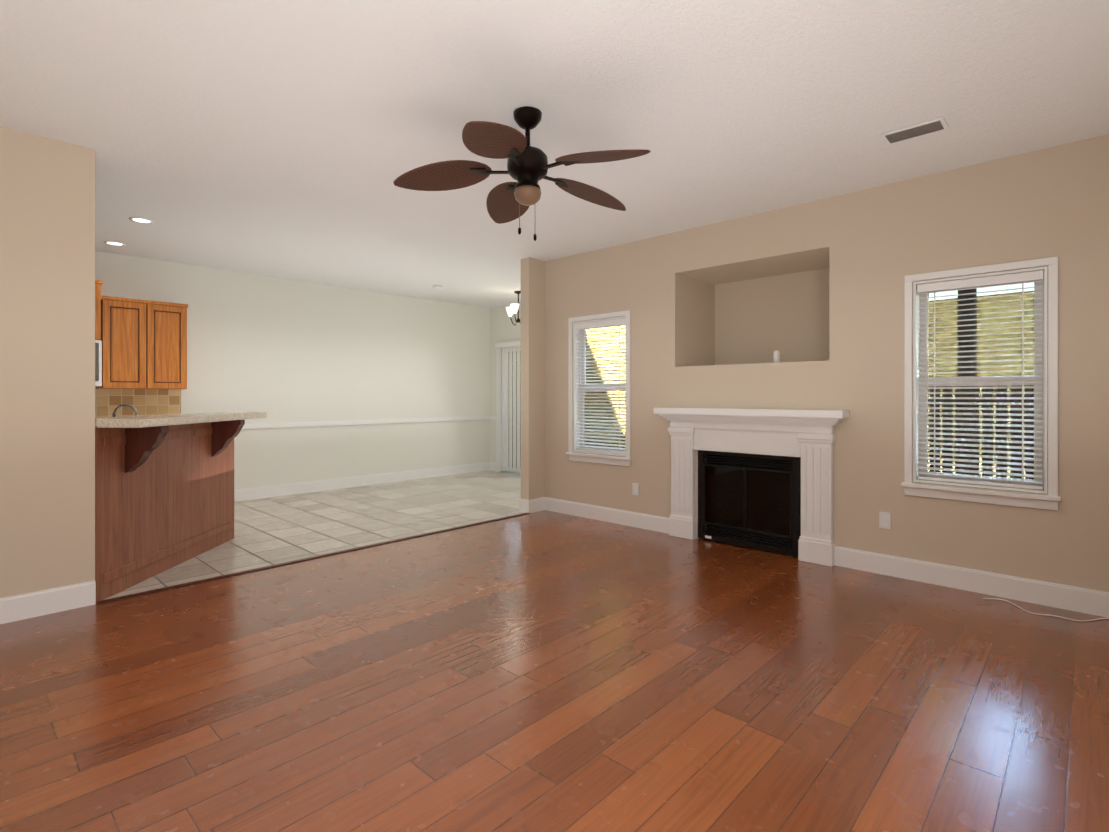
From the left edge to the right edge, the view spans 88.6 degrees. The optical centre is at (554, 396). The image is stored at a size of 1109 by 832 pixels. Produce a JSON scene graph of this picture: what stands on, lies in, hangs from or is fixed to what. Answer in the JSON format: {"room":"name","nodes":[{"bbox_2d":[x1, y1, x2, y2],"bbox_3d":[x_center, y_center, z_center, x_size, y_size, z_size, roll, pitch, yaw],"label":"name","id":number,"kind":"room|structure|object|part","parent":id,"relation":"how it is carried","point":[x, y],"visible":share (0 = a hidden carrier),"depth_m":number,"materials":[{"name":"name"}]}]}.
{"room":"living room","nodes":[
{"label":"living room","id":0,"kind":"room"},
{"bbox_2d":[0,126,94,597],"bbox_3d":[-4.076,-0.118,2.137,0.130,2.740,3.670,0,0,43],"label":"wall","id":1,"kind":"structure","parent":0,"point":[47,363],"depth_m":3.27,"materials":[{"name":"beige paint"}]},
{"bbox_2d":[0,581,95,623],"bbox_3d":[-3.150,1.181,3.018,0.016,0.140,1.120,0,0,43],"label":"baseboard","id":2,"kind":"structure","parent":1,"relation":"attached to","point":[38,603],"depth_m":3.26,"materials":[{"name":"white wood"}]},
{"bbox_2d":[95,251,489,489],"bbox_3d":[-4.349,-0.122,6.288,0.150,2.740,9.350,0,0,43],"label":"wall","id":3,"kind":"structure","parent":0,"point":[279,350],"depth_m":7.54,"materials":[{"name":"white paint"}]},
{"bbox_2d":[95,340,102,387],"bbox_3d":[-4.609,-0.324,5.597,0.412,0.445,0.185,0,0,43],"label":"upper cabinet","id":4,"kind":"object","parent":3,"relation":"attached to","point":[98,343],"depth_m":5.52,"materials":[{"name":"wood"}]},
{"bbox_2d":[95,340,101,386],"bbox_3d":[-4.803,-0.324,5.391,0.412,0.445,0.750,0,0,43],"label":"microwave","id":5,"kind":"object","parent":4,"relation":"in","point":[98,343],"depth_m":5.51,"materials":[{"name":"silver metal"}]},
{"bbox_2d":[95,280,102,339],"bbox_3d":[-4.717,-0.846,5.529,0.348,0.590,0.441,0,0,43],"label":"upper cabinet","id":6,"kind":"object","parent":3,"relation":"attached to","point":[98,283],"depth_m":5.55,"materials":[{"name":"brown wood"}]},
{"bbox_2d":[95,292,154,391],"bbox_3d":[-4.418,-0.536,5.848,0.348,0.910,0.424,0,0,43],"label":"upper cabinet","id":7,"kind":"object","parent":3,"relation":"attached to","point":[141,356],"depth_m":5.73,"materials":[{"name":"brown wood"}]},
{"bbox_2d":[95,387,180,417],"bbox_3d":[-5.746,0.111,4.679,0.012,0.443,4.590,0,0,43],"label":"backsplash","id":8,"kind":"structure","parent":3,"relation":"attached to","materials":[{"name":"beige tile"}]},
{"bbox_2d":[155,301,187,391],"bbox_3d":[-4.212,-0.537,6.067,0.348,0.910,0.424,0,0,43],"label":"upper cabinet","id":9,"kind":"object","parent":3,"relation":"attached to","point":[170,318],"depth_m":6.00,"materials":[{"name":"brown wood"}]},
{"bbox_2d":[234,462,489,501],"bbox_3d":[-2.628,1.177,8.000,0.016,0.140,4.500,0,0,43],"label":"baseboard","id":10,"kind":"structure","parent":3,"relation":"attached to","point":[284,489],"depth_m":7.80,"materials":[{"name":"white wood"}]},
{"bbox_2d":[242,416,491,428],"bbox_3d":[-2.627,0.357,7.998,0.022,0.060,4.500,0,0,43],"label":"trim","id":11,"kind":"structure","parent":3,"relation":"attached to","point":[305,424],"depth_m":7.86,"materials":[{"name":"white wood"}]},
{"bbox_2d":[104,470,523,599],"bbox_3d":[-3.193,1.274,5.307,3.180,0.050,9.500,0,0,43],"label":"floor","id":12,"kind":"structure","parent":0,"point":[269,531],"depth_m":5.87,"materials":[{"name":"beige tile"}]},
{"bbox_2d":[95,404,266,601],"bbox_3d":[-3.038,0.652,4.233,1.020,1.196,1.620,0,0,-2],"label":"bar","id":13,"kind":"object","parent":12,"relation":"on","point":[164,492],"visible":0.94,"depth_m":3.98,"materials":[{"name":"brown wood"}]},
{"bbox_2d":[112,404,138,416],"bbox_3d":[-3.160,0.197,4.229,0.159,0.284,0.190,0,0,43],"label":"faucet","id":14,"kind":"object","parent":13,"relation":"on","point":[133,408],"depth_m":4.21,"materials":[{"name":"silver metal"}]},
{"bbox_3d":[-2.792,0.700,4.231,0.011,0.900,1.480,0,0,-2],"label":"panel","id":15,"kind":"part","parent":13,"relation":"part of","materials":[{"name":"brown wood"}]},
{"bbox_2d":[490,304,520,470],"bbox_3d":[-0.040,-0.124,8.759,3.050,2.740,0.150,0,0,43],"label":"wall","id":16,"kind":"structure","parent":0,"point":[503,328],"depth_m":9.55,"materials":[{"name":"white paint"}]},
{"bbox_2d":[490,462,495,470],"bbox_3d":[-1.034,1.176,9.579,0.180,0.140,0.016,0,0,43],"label":"baseboard","id":17,"kind":"structure","parent":16,"relation":"attached to","point":[492,466],"depth_m":9.57,"materials":[{"name":"white wood"}]},
{"bbox_2d":[496,348,499,470],"bbox_3d":[-0.262,0.221,8.851,1.940,2.050,0.017,0,0,43],"label":"door frame","id":18,"kind":"structure","parent":16,"relation":"attached to","point":[497,409],"depth_m":9.49,"materials":[{"name":"white wood"}]},
{"bbox_2d":[495,340,520,472],"bbox_3d":[-0.235,0.174,8.880,1.900,2.136,0.180,0,0,43],"label":"patio door","id":19,"kind":"structure","parent":16,"relation":"in","point":[511,409],"depth_m":9.27,"materials":[{"name":"white"}]},
{"bbox_3d":[-0.194,0.221,8.924,1.792,2.042,0.060,0,0,43],"label":"frame","id":20,"kind":"part","parent":19,"relation":"part of","materials":[{"name":"white"}]},
{"bbox_3d":[-0.194,0.216,8.924,1.680,1.920,0.004,0,0,43],"label":"glass","id":21,"kind":"part","parent":19,"relation":"part of","materials":[{"name":"white glass"}]},
{"bbox_2d":[521,257,544,499],"bbox_3d":[0.424,-0.122,6.930,0.130,2.740,2.180,0,0,43],"label":"wall","id":22,"kind":"structure","parent":0,"point":[532,378],"depth_m":6.15,"materials":[{"name":"beige paint"}]},
{"bbox_2d":[519,499,527,512],"bbox_3d":[-0.327,1.178,6.131,0.130,0.140,0.016,0,0,43],"label":"baseboard","id":23,"kind":"structure","parent":22,"relation":"attached to","point":[523,505],"depth_m":6.13,"materials":[{"name":"white wood"}]},
{"bbox_2d":[528,497,544,512],"bbox_3d":[-0.194,1.178,6.166,0.016,0.140,0.250,0,0,43],"label":"baseboard","id":24,"kind":"structure","parent":22,"relation":"attached to","point":[536,505],"depth_m":6.15,"materials":[{"name":"white wood"}]},
{"bbox_2d":[0,510,1108,831],"bbox_3d":[0.081,1.276,2.658,5.220,0.050,5.320,0,0,43],"label":"floor","id":25,"kind":"structure","parent":0,"point":[544,670],"depth_m":2.36,"materials":[{"name":"brown wood"}]},
{"bbox_2d":[96,512,529,604],"bbox_3d":[-1.522,1.246,4.760,0.045,0.007,3.650,0,0,43],"label":"threshold strip","id":26,"kind":"object","parent":25,"relation":"on","point":[227,575],"depth_m":4.22,"materials":[{"name":"brown wood"}]},
{"bbox_2d":[653,407,848,566],"bbox_3d":[1.693,0.674,4.813,1.580,1.150,0.672,0,0,43],"label":"fireplace","id":27,"kind":"object","parent":25,"relation":"on","point":[768,486],"visible":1,"depth_m":4.61,"materials":[{"name":"white wood"}]},
{"bbox_3d":[1.137,0.762,5.054,0.256,0.975,0.077,0,0,43],"label":"leg","id":28,"kind":"part","parent":27,"relation":"part of","materials":[{"name":"white wood"}]},
{"bbox_3d":[1.579,0.844,4.692,0.728,0.487,0.004,0,0,43],"label":"glass","id":29,"kind":"part","parent":27,"relation":"part of","materials":[{"name":"black glass"}]},
{"bbox_3d":[1.581,0.847,4.694,0.868,0.782,0.034,0,0,43],"label":"insert frame","id":30,"kind":"part","parent":27,"relation":"part of","materials":[{"name":"black metal"}]},
{"bbox_3d":[1.968,0.762,4.274,0.256,0.975,0.077,0,0,43],"label":"leg","id":31,"kind":"part","parent":27,"relation":"part of","materials":[{"name":"white wood"}]},
{"bbox_2d":[983,598,1108,621],"bbox_3d":[2.874,1.247,3.295,0.624,0.006,0.208,0,0,43],"label":"cable","id":32,"kind":"object","parent":25,"relation":"on","point":[1047,614],"visible":0.98,"depth_m":3.24,"materials":[{"name":"white plastic"}]},
{"bbox_2d":[0,0,1108,307],"bbox_3d":[-1.290,-1.530,3.518,8.400,0.080,9.500,0,0,43],"label":"ceiling","id":33,"kind":"structure","parent":0,"point":[286,138],"depth_m":2.94,"materials":[{"name":"white paint"}]},
{"bbox_2d":[104,241,125,245],"bbox_3d":[-4.275,-1.488,5.525,0.170,0.005,0.170,0,0,43],"label":"recessed light","id":34,"kind":"object","parent":33,"relation":"in","point":[114,243],"visible":1,"depth_m":5.53,"materials":[{"name":"white glass"}]},
{"bbox_2d":[129,217,153,223],"bbox_3d":[-3.488,-1.487,4.800,0.170,0.005,0.170,0,0,43],"label":"recessed light","id":35,"kind":"object","parent":33,"relation":"in","point":[141,220],"visible":0.94,"depth_m":4.80,"materials":[{"name":"white glass"}]},
{"bbox_2d":[433,285,442,288],"bbox_3d":[-1.577,-1.473,7.669,0.130,0.037,0.130,0,0,43],"label":"smoke detector","id":36,"kind":"object","parent":33,"relation":"attached to","point":[437,287],"visible":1,"depth_m":7.62,"materials":[{"name":"white plastic"}]},
{"bbox_2d":[506,291,520,324],"bbox_3d":[-0.545,-1.253,8.100,0.379,0.478,0.418,0,0,43],"label":"chandelier","id":37,"kind":"object","parent":33,"relation":"hanging from","point":[513,309],"visible":0.73,"depth_m":8.05,"materials":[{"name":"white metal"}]},
{"bbox_3d":[-0.638,-1.218,8.187,0.124,0.130,0.124,0,0,43],"label":"lamp shade","id":38,"kind":"part","parent":37,"relation":"part of","materials":[{"name":"white glass"}]},
{"bbox_3d":[-0.553,-1.218,7.905,0.124,0.130,0.124,0,0,43],"label":"lamp shade","id":39,"kind":"part","parent":37,"relation":"part of","materials":[{"name":"white glass"}]},
{"bbox_3d":[-0.514,-1.253,8.071,0.060,0.420,0.060,0,0,43],"label":"rod","id":40,"kind":"part","parent":37,"relation":"part of","materials":[{"name":"brown metal"}]},
{"bbox_2d":[513,106,541,145],"bbox_3d":[-0.141,-1.394,2.989,0.150,0.189,0.150,0,0,43],"label":"canopy","id":41,"kind":"object","parent":33,"relation":"attached to","point":[527,116],"depth_m":2.95,"materials":[{"name":"brown metal"}]},
{"bbox_2d":[507,146,547,189],"bbox_3d":[-0.141,-1.199,2.989,0.216,0.220,0.216,0,0,43],"label":"motor","id":42,"kind":"object","parent":41,"relation":"hanging from","point":[533,160],"visible":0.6,"depth_m":2.92,"materials":[{"name":"brown metal"}]},
{"bbox_2d":[393,160,508,190],"bbox_3d":[-0.534,-1.155,2.983,0.615,0.090,0.245,0,0,-1],"label":"blade","id":43,"kind":"object","parent":42,"relation":"attached to","point":[448,175],"visible":0.96,"depth_m":2.97,"materials":[{"name":"brown wood"}]},
{"bbox_2d":[462,121,526,165],"bbox_3d":[-0.257,-1.155,2.614,0.245,0.090,0.615,0,0,17],"label":"blade","id":44,"kind":"object","parent":42,"relation":"attached to","point":[486,139],"visible":1,"depth_m":2.55,"materials":[{"name":"brown wood"}]},
{"bbox_2d":[486,182,528,223],"bbox_3d":[-0.268,-1.155,3.360,0.245,0.090,0.615,0,0,-19],"label":"blade","id":45,"kind":"object","parent":42,"relation":"attached to","point":[502,203],"visible":0.67,"depth_m":3.41,"materials":[{"name":"brown wood"}]},
{"bbox_2d":[514,185,540,205],"bbox_3d":[-0.141,-1.048,2.989,0.144,0.081,0.144,0,0,43],"label":"bowl","id":46,"kind":"object","parent":42,"relation":"attached to","point":[527,195],"visible":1,"depth_m":2.94,"materials":[{"name":"glass"}]},
{"bbox_2d":[543,176,625,210],"bbox_3d":[0.173,-1.155,3.224,0.615,0.090,0.245,0,0,-37],"label":"blade","id":47,"kind":"object","parent":42,"relation":"attached to","point":[589,193],"visible":0.94,"depth_m":3.22,"materials":[{"name":"brown wood"}]},
{"bbox_2d":[541,149,649,169],"bbox_3d":[0.179,-1.155,2.763,0.615,0.090,0.245,0,0,35],"label":"blade","id":48,"kind":"object","parent":42,"relation":"attached to","point":[594,157],"visible":0.96,"depth_m":2.73,"materials":[{"name":"brown wood"}]},
{"bbox_3d":[0.222,-1.155,2.732,0.510,0.090,0.245,0,0,35],"label":"fan blade","id":49,"kind":"part","parent":48,"relation":"part of","materials":[{"name":"brown wood"}]},
{"bbox_3d":[-0.141,-1.359,2.989,0.026,0.120,0.026,0,0,43],"label":"fan downrod","id":50,"kind":"part","parent":41,"relation":"part of","materials":[{"name":"black metal"}]},
{"bbox_2d":[880,117,948,144],"bbox_3d":[2.010,-1.481,3.177,0.300,0.015,0.160,0,0,43],"label":"ceiling vent","id":51,"kind":"object","parent":33,"relation":"in","point":[917,130],"visible":1,"depth_m":3.16,"materials":[{"name":"white metal"}]},
{"bbox_2d":[684,252,828,531],"bbox_3d":[1.899,0.064,5.046,1.420,2.470,0.650,0,0,43],"label":"wall","id":52,"kind":"structure","parent":0,"point":[755,313],"depth_m":5.31,"materials":[{"name":"beige paint"}]},
{"bbox_2d":[773,350,779,362],"bbox_3d":[1.809,-0.324,4.629,0.048,0.105,0.048,0,0,43],"label":"cable","id":53,"kind":"object","parent":52,"relation":"attached to","point":[776,356],"visible":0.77,"depth_m":4.61,"materials":[{"name":"white plastic"}]},
{"bbox_2d":[545,134,1108,591],"bbox_3d":[1.851,-0.120,4.542,5.220,2.740,0.150,0,0,43],"label":"wall","id":54,"kind":"structure","parent":0,"point":[879,242],"depth_m":4.01,"materials":[{"name":"beige paint"}]},
{"bbox_2d":[566,310,631,466],"bbox_3d":[0.481,-0.079,5.794,0.820,1.505,0.195,0,0,43],"label":"window","id":55,"kind":"structure","parent":54,"relation":"in","point":[605,459],"depth_m":5.87,"materials":[{"name":"white wood"}]},
{"bbox_2d":[575,318,624,453],"bbox_3d":[0.478,-0.101,5.790,0.652,1.326,0.056,0,0,43],"label":"window blinds","id":56,"kind":"object","parent":55,"relation":"attached to","point":[602,324],"visible":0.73,"depth_m":5.77,"materials":[{"name":"white plastic"}]},
{"bbox_2d":[579,329,579,392],"bbox_3d":[0.261,-0.371,5.951,0.010,0.670,0.009,0,0,43],"label":"wand","id":57,"kind":"object","parent":56,"relation":"hanging from","point":[579,360],"visible":0.9,"depth_m":5.95,"materials":[{"name":"white plastic"}]},
{"bbox_3d":[0.528,-0.101,5.843,0.660,1.330,0.047,0,0,43],"label":"left window sash","id":58,"kind":"part","parent":55,"relation":"part of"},
{"bbox_3d":[0.528,-0.101,5.843,0.560,1.230,0.029,0,0,43],"label":"glass","id":59,"kind":"part","parent":55,"relation":"part of","materials":[{"name":"white"}]},
{"bbox_2d":[545,497,668,533],"bbox_3d":[0.482,1.179,5.714,1.620,0.140,0.016,0,0,43],"label":"baseboard","id":60,"kind":"structure","parent":54,"relation":"attached to","point":[636,520],"depth_m":5.64,"materials":[{"name":"white wood"}]},
{"bbox_2d":[632,483,638,495],"bbox_3d":[0.775,0.889,5.442,0.072,0.116,0.009,0,0,43],"label":"electrical outlet","id":61,"kind":"object","parent":54,"relation":"attached to","point":[635,488],"visible":1,"depth_m":5.44,"materials":[{"name":"white plastic"}]},
{"bbox_2d":[879,512,890,529],"bbox_3d":[2.321,0.870,3.991,0.072,0.116,0.009,0,0,43],"label":"electrical outlet","id":62,"kind":"object","parent":54,"relation":"attached to","point":[884,520],"visible":1,"depth_m":3.99,"materials":[{"name":"white plastic"}]},
{"bbox_2d":[835,546,1108,617],"bbox_3d":[2.833,1.181,3.507,2.070,0.140,0.016,0,0,43],"label":"baseboard","id":63,"kind":"structure","parent":54,"relation":"attached to","point":[1078,599],"depth_m":3.61,"materials":[{"name":"white wood"}]},
{"bbox_2d":[901,256,1060,510],"bbox_3d":[2.734,-0.077,3.679,0.820,1.505,0.195,0,0,43],"label":"window","id":64,"kind":"structure","parent":54,"relation":"in","point":[1051,499],"depth_m":3.68,"materials":[{"name":"white"}]},
{"bbox_2d":[917,270,1043,489],"bbox_3d":[2.731,-0.100,3.675,0.652,1.326,0.056,0,0,43],"label":"window blinds","id":65,"kind":"object","parent":64,"relation":"attached to","point":[1003,280],"visible":0.96,"depth_m":3.64,"materials":[{"name":"white plastic"}]},
{"bbox_2d":[926,292,927,390],"bbox_3d":[2.513,-0.370,3.836,0.010,0.670,0.009,0,0,43],"label":"wand","id":66,"kind":"object","parent":65,"relation":"hanging from","point":[926,345],"visible":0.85,"depth_m":3.83,"materials":[{"name":"white plastic"}]},
{"bbox_3d":[2.781,-0.100,3.728,0.560,1.230,0.029,0,0,43],"label":"glass","id":67,"kind":"part","parent":64,"relation":"part of","materials":[{"name":"white"}]},
{"bbox_3d":[2.781,-0.100,3.728,0.660,1.330,0.047,0,0,43],"label":"right window sash","id":68,"kind":"part","parent":64,"relation":"part of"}
]}

